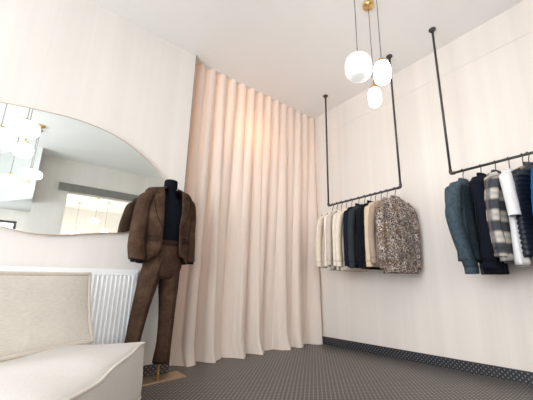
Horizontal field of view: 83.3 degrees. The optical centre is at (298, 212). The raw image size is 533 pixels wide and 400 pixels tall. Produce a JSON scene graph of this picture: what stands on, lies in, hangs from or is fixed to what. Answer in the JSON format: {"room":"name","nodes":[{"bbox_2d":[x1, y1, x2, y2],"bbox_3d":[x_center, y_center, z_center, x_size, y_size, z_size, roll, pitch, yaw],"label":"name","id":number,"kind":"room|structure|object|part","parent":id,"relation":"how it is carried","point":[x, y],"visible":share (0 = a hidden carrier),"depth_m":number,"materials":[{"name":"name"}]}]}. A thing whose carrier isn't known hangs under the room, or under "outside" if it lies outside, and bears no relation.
{"room":"clothing store","nodes":[
{"label":"clothing store","id":0,"kind":"room"},
{"bbox_2d":[0,0,195,365],"bbox_3d":[-2.668,-0.490,1.662,4.058,3.237,0.075,12,-18,-41],"label":"wall","id":1,"kind":"structure","parent":0,"point":[81,60],"depth_m":2.56,"materials":[{"name":"paint"}]},
{"bbox_2d":[0,266,137,343],"bbox_3d":[-2.201,0.663,1.697,2.250,0.728,0.099,12,-18,-41],"label":"radiator","id":2,"kind":"object","parent":1,"relation":"attached to","point":[112,290],"visible":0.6,"depth_m":2.30,"materials":[{"name":"white metal"}]},
{"bbox_2d":[0,266,137,271],"bbox_3d":[-2.194,0.318,1.770,2.250,0.024,0.071,12,-18,-41],"label":"grille","id":3,"kind":"object","parent":2,"relation":"attached to","point":[2,268],"depth_m":2.13,"materials":[{"name":"white metal"}]},
{"bbox_3d":[-2.178,0.669,1.669,2.200,0.663,0.030,12,-18,-41],"label":"panel","id":4,"kind":"part","parent":2,"relation":"part of","materials":[{"name":"white metal"}]},
{"bbox_2d":[0,102,163,234],"bbox_3d":[-1.960,-0.326,2.207,1.876,0.959,0.030,12,-18,-41],"label":"wall mirror","id":5,"kind":"object","parent":1,"relation":"attached to","point":[60,174],"visible":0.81,"depth_m":2.31,"materials":[{"name":"clear glass"}]},
{"bbox_2d":[142,361,169,376],"bbox_3d":[-2.635,1.033,1.267,4.058,0.092,0.012,12,-18,-41],"label":"baseboard","id":6,"kind":"structure","parent":1,"relation":"attached to","point":[147,370],"depth_m":2.50,"materials":[{"name":"tile"}]},
{"bbox_2d":[169,56,196,362],"bbox_3d":[-1.161,-0.179,2.984,0.008,3.236,0.079,12,-18,-41],"label":"trim","id":7,"kind":"structure","parent":1,"relation":"attached to","point":[196,56],"depth_m":3.13,"materials":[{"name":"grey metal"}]},
{"bbox_2d":[89,0,523,118],"bbox_3d":[0.823,-2.687,-0.321,6.180,0.100,10.900,12,-18,-41],"label":"ceiling","id":8,"kind":"structure","parent":0,"point":[295,53],"depth_m":3.04,"materials":[{"name":"paint"}]},
{"bbox_2d":[169,61,322,366],"bbox_3d":[-0.467,-0.029,3.631,1.892,3.232,0.269,9,-16,-34],"label":"curtain","id":9,"kind":"object","parent":8,"relation":"hanging from","point":[252,285],"visible":0.94,"depth_m":3.53,"materials":[{"name":"beige fabric"}]},
{"bbox_2d":[345,0,371,82],"bbox_3d":[0.446,-1.485,2.317,0.200,1.014,0.200,12,-18,-41],"label":"pendant lamp","id":10,"kind":"object","parent":8,"relation":"hanging from","point":[358,65],"visible":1,"depth_m":2.15,"materials":[{"name":"white glass"}]},
{"bbox_3d":[0.446,-1.583,2.340,0.005,0.774,0.005,5,-14,-19],"label":"cord","id":11,"kind":"part","parent":10,"relation":"part of","materials":[{"name":"black plastic"}]},
{"bbox_3d":[0.447,-1.084,2.221,0.200,0.190,0.200,12,-18,-41],"label":"lamp shade","id":12,"kind":"part","parent":10,"relation":"part of","materials":[{"name":"white glass"}]},
{"bbox_2d":[323,54,401,206],"bbox_3d":[0.699,-0.918,3.522,0.068,1.561,1.044,12,-18,-41],"label":"hanging rail","id":13,"kind":"object","parent":8,"relation":"hanging from","point":[389,56],"visible":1,"depth_m":3.28,"materials":[{"name":"black metal"}]},
{"label":"clothes hanger","id":14,"kind":"object","parent":13,"relation":"hanging from","visible":0},
{"bbox_2d":[315,211,329,267],"bbox_3d":[0.421,0.314,3.549,0.537,0.686,0.096,10,-17,-37],"label":"knit top","id":15,"kind":"object","parent":14,"relation":"hanging from","point":[320,239],"visible":0.33,"depth_m":3.40,"materials":[{"name":"beige fabric"}]},
{"label":"clothes hanger","id":16,"kind":"object","parent":13,"relation":"hanging from","visible":0},
{"bbox_2d":[326,209,338,269],"bbox_3d":[0.514,0.300,3.447,0.547,0.706,0.096,11,-17,-39],"label":"blouse","id":17,"kind":"object","parent":16,"relation":"hanging from","point":[329,242],"visible":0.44,"depth_m":3.26,"materials":[{"name":"beige fabric"}]},
{"label":"clothes hanger","id":18,"kind":"object","parent":13,"relation":"hanging from","visible":0},
{"bbox_2d":[324,209,336,270],"bbox_3d":[0.470,0.307,3.495,0.103,0.734,0.538,-13,-19,43],"label":"shirt","id":19,"kind":"object","parent":18,"relation":"hanging from","point":[325,217],"visible":0.2,"depth_m":3.29,"materials":[{"name":"beige fabric"}]},
{"bbox_2d":[362,0,380,107],"bbox_3d":[0.642,-1.400,2.606,0.107,1.048,0.107,12,-18,-41],"label":"pendant lamp","id":20,"kind":"object","parent":8,"relation":"hanging from","point":[374,94],"visible":1,"depth_m":2.49,"materials":[{"name":"white glass"}]},
{"bbox_3d":[0.641,-1.485,2.627,0.005,0.833,0.005,-6,-15,25],"label":"cord","id":21,"kind":"part","parent":20,"relation":"part of","materials":[{"name":"black plastic"}]},
{"bbox_3d":[0.643,-0.970,2.504,0.107,0.165,0.107,12,-18,-41],"label":"lamp shade","id":22,"kind":"part","parent":20,"relation":"part of","materials":[{"name":"white glass"}]},
{"bbox_2d":[373,0,390,84],"bbox_3d":[0.628,-1.470,2.329,0.127,1.038,0.127,12,-18,-41],"label":"pendant lamp","id":23,"kind":"object","parent":8,"relation":"hanging from","point":[382,68],"visible":1,"depth_m":2.19,"materials":[{"name":"white glass"}]},
{"bbox_3d":[0.627,-1.559,2.350,0.005,0.816,0.005,-6,-15,25],"label":"cord","id":24,"kind":"part","parent":23,"relation":"part of","materials":[{"name":"black plastic"}]},
{"bbox_3d":[0.629,-1.049,2.229,0.127,0.172,0.127,12,-18,-41],"label":"lamp shade","id":25,"kind":"part","parent":23,"relation":"part of","materials":[{"name":"white glass"}]},
{"bbox_2d":[429,27,532,174],"bbox_3d":[1.680,-1.175,2.466,0.068,1.555,1.048,12,-18,-41],"label":"hanging rail","id":26,"kind":"object","parent":8,"relation":"hanging from","point":[432,29],"visible":1,"depth_m":2.71,"materials":[{"name":"black metal"}]},
{"bbox_2d":[139,344,532,399],"bbox_3d":[0.832,0.550,-1.092,6.180,0.080,10.900,12,-18,-41],"label":"floor","id":27,"kind":"structure","parent":0,"point":[312,371],"depth_m":2.36,"materials":[{"name":"carpet"}]},
{"bbox_2d":[0,343,146,399],"bbox_3d":[-1.281,0.873,1.268,0.815,0.410,1.498,3,-14,-13],"label":"sofa","id":28,"kind":"object","parent":27,"relation":"on","point":[82,371],"visible":0.86,"depth_m":1.38,"materials":[{"name":"fabric"}]},
{"bbox_2d":[0,271,93,357],"bbox_3d":[-1.539,0.533,1.560,0.218,0.475,1.040,-2,-14,8],"label":"cushion","id":29,"kind":"object","parent":28,"relation":"on","point":[40,312],"visible":0.98,"depth_m":1.68,"materials":[{"name":"fabric"}]},
{"bbox_2d":[124,179,195,385],"bbox_3d":[-1.171,0.522,2.507,0.351,1.648,0.604,-10,-17,37],"label":"mannequin","id":30,"kind":"object","parent":27,"relation":"on","point":[161,237],"visible":0.96,"depth_m":2.42},
{"bbox_3d":[-1.113,1.181,2.375,0.017,0.292,0.019,-10,-17,37],"label":"support rod","id":31,"kind":"part","parent":30,"relation":"part of","materials":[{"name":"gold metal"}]},
{"bbox_3d":[-1.140,1.343,2.412,0.385,0.008,0.215,12,-18,-41],"label":"plate","id":32,"kind":"part","parent":30,"relation":"part of","materials":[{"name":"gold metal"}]},
{"bbox_2d":[314,0,532,371],"bbox_3d":[3.092,-0.596,1.282,0.120,3.237,10.700,12,-18,-41],"label":"wall","id":33,"kind":"structure","parent":0,"point":[443,310],"depth_m":3.00,"materials":[{"name":"paint"}]},
{"bbox_2d":[316,31,532,138],"bbox_3d":[1.401,-1.423,3.305,0.004,0.006,5.800,12,-18,-41],"label":"trim","id":34,"kind":"structure","parent":33,"relation":"attached to","point":[531,31],"depth_m":3.15,"materials":[{"name":"paint"}]},
{"bbox_2d":[322,336,532,384],"bbox_3d":[1.405,1.349,2.643,0.012,0.092,5.800,12,-18,-41],"label":"baseboard","id":35,"kind":"structure","parent":33,"relation":"attached to","point":[515,375],"depth_m":2.73,"materials":[{"name":"tile"}]},
{"label":"clothes hanger","id":36,"kind":"object","parent":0,"visible":0},
{"bbox_2d":[343,203,360,267],"bbox_3d":[0.680,0.240,3.270,0.115,0.720,0.588,-13,-19,43],"label":"jacket","id":37,"kind":"object","parent":36,"relation":"hanging from","point":[345,216],"visible":0.26,"depth_m":3.07,"materials":[{"name":"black fabric"}]},
{"label":"clothes hanger","id":38,"kind":"object","parent":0,"visible":0},
{"bbox_2d":[347,205,359,267],"bbox_3d":[0.739,0.241,3.205,0.577,0.706,0.120,10,-17,-38],"label":"jacket","id":39,"kind":"object","parent":38,"relation":"hanging from","point":[352,234],"visible":0.3,"depth_m":3.03,"materials":[{"name":"fabric"}]},
{"bbox_3d":[0.828,-0.135,3.192,0.374,0.183,0.012,12,-18,-41],"label":"clothes hanger","id":40,"kind":"object","parent":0,"visible":0},
{"bbox_2d":[360,201,382,269],"bbox_3d":[0.830,0.223,3.106,0.588,0.716,0.102,12,-18,-42],"label":"jacket","id":41,"kind":"object","parent":40,"relation":"hanging from","point":[365,204],"visible":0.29,"depth_m":2.90,"materials":[{"name":"black fabric"}]},
{"label":"clothes hanger","id":42,"kind":"object","parent":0,"visible":0},
{"bbox_2d":[364,200,379,266],"bbox_3d":[0.876,0.206,3.057,0.577,0.706,0.113,10,-17,-36],"label":"jacket","id":43,"kind":"object","parent":42,"relation":"hanging from","point":[366,209],"visible":0.24,"depth_m":2.87,"materials":[{"name":"beige fabric"}]},
{"label":"clothes hanger","id":44,"kind":"object","parent":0,"visible":0},
{"bbox_2d":[332,208,360,271],"bbox_3d":[0.563,0.297,3.392,0.538,0.726,0.092,12,-18,-43],"label":"knit top","id":45,"kind":"object","parent":44,"relation":"hanging from","point":[338,211],"visible":0.23,"depth_m":3.21,"materials":[{"name":"beige fabric"}]},
{"label":"clothes hanger","id":46,"kind":"object","parent":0,"visible":0},
{"bbox_2d":[444,178,493,274],"bbox_3d":[1.422,0.094,2.464,0.638,0.814,0.157,10,-17,-37],"label":"overshirt","id":47,"kind":"object","parent":46,"relation":"hanging from","point":[460,212],"visible":0.68,"depth_m":2.31,"materials":[{"name":"teal fabric"}]},
{"label":"clothes hanger","id":48,"kind":"object","parent":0,"visible":0},
{"bbox_2d":[334,208,367,271],"bbox_3d":[0.611,0.284,3.340,0.548,0.726,0.106,11,-17,-39],"label":"cardigan","id":49,"kind":"object","parent":48,"relation":"hanging from","point":[339,243],"visible":0.38,"depth_m":3.17,"materials":[{"name":"beige fabric"}]},
{"label":"clothes hanger","id":50,"kind":"object","parent":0,"visible":0},
{"bbox_2d":[484,170,514,263],"bbox_3d":[1.583,0.013,2.297,0.140,0.734,0.624,-13,-18,42],"label":"plaid shirt","id":51,"kind":"object","parent":50,"relation":"hanging from","point":[496,211],"visible":0.57,"depth_m":2.10,"materials":[{"name":"multicoloured fabric"}]},
{"label":"clothes hanger","id":52,"kind":"object","parent":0,"visible":0},
{"bbox_2d":[356,200,381,269],"bbox_3d":[0.789,0.221,3.150,0.580,0.740,0.114,12,-18,-43],"label":"pullover","id":53,"kind":"object","parent":52,"relation":"hanging from","point":[358,221],"visible":0.24,"depth_m":2.94,"materials":[{"name":"black fabric"}]},
{"label":"clothes hanger","id":54,"kind":"object","parent":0,"visible":0},
{"bbox_2d":[468,172,509,274],"bbox_3d":[1.512,0.067,2.365,0.132,0.820,0.616,-12,-18,40],"label":"pullover","id":55,"kind":"object","parent":54,"relation":"hanging from","point":[491,264],"visible":0.57,"depth_m":2.13,"materials":[{"name":"black fabric"}]},
{"bbox_3d":[1.803,-0.393,2.143,0.374,0.183,0.012,8,-16,-31],"label":"clothes hanger","id":56,"kind":"object","parent":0,"visible":0},
{"bbox_2d":[531,167,532,212],"bbox_3d":[1.801,-0.025,2.059,0.597,0.736,0.124,8,-16,-31],"label":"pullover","id":57,"kind":"object","parent":56,"relation":"hanging from","point":[532,167],"visible":1,"depth_m":1.97,"materials":[{"name":"blue fabric"}]},
{"label":"clothes hanger","id":58,"kind":"object","parent":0,"visible":0},
{"bbox_2d":[368,197,387,265],"bbox_3d":[0.923,0.180,3.010,0.568,0.714,0.112,8,-16,-32],"label":"shirt","id":59,"kind":"object","parent":58,"relation":"hanging from","point":[372,237],"visible":0.31,"depth_m":2.86,"materials":[{"name":"beige fabric"}]},
{"label":"clothes hanger","id":60,"kind":"object","parent":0,"visible":0},
{"bbox_2d":[375,195,421,273],"bbox_3d":[0.988,0.197,2.929,0.554,0.784,0.130,7,-15,-29],"label":"coat","id":61,"kind":"object","parent":60,"relation":"hanging from","point":[396,220],"visible":1,"depth_m":2.86,"materials":[{"name":"fabric"}]},
{"label":"clothes hanger","id":62,"kind":"object","parent":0,"visible":0},
{"bbox_2d":[498,168,532,266],"bbox_3d":[1.643,0.021,2.227,0.112,0.746,0.611,-13,-18,42],"label":"t-shirt","id":63,"kind":"object","parent":62,"relation":"hanging from","point":[506,180],"visible":0.72,"depth_m":2.04,"materials":[{"name":"fabric"}]},
{"label":"clothes hanger","id":64,"kind":"object","parent":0,"visible":0},
{"bbox_2d":[511,162,532,257],"bbox_3d":[1.728,-0.037,2.145,0.476,0.720,0.116,5,-14,-21],"label":"jacket","id":65,"kind":"object","parent":64,"relation":"hanging from","point":[522,177],"visible":0.77,"depth_m":2.04,"materials":[{"name":"blue fabric"}]}
]}

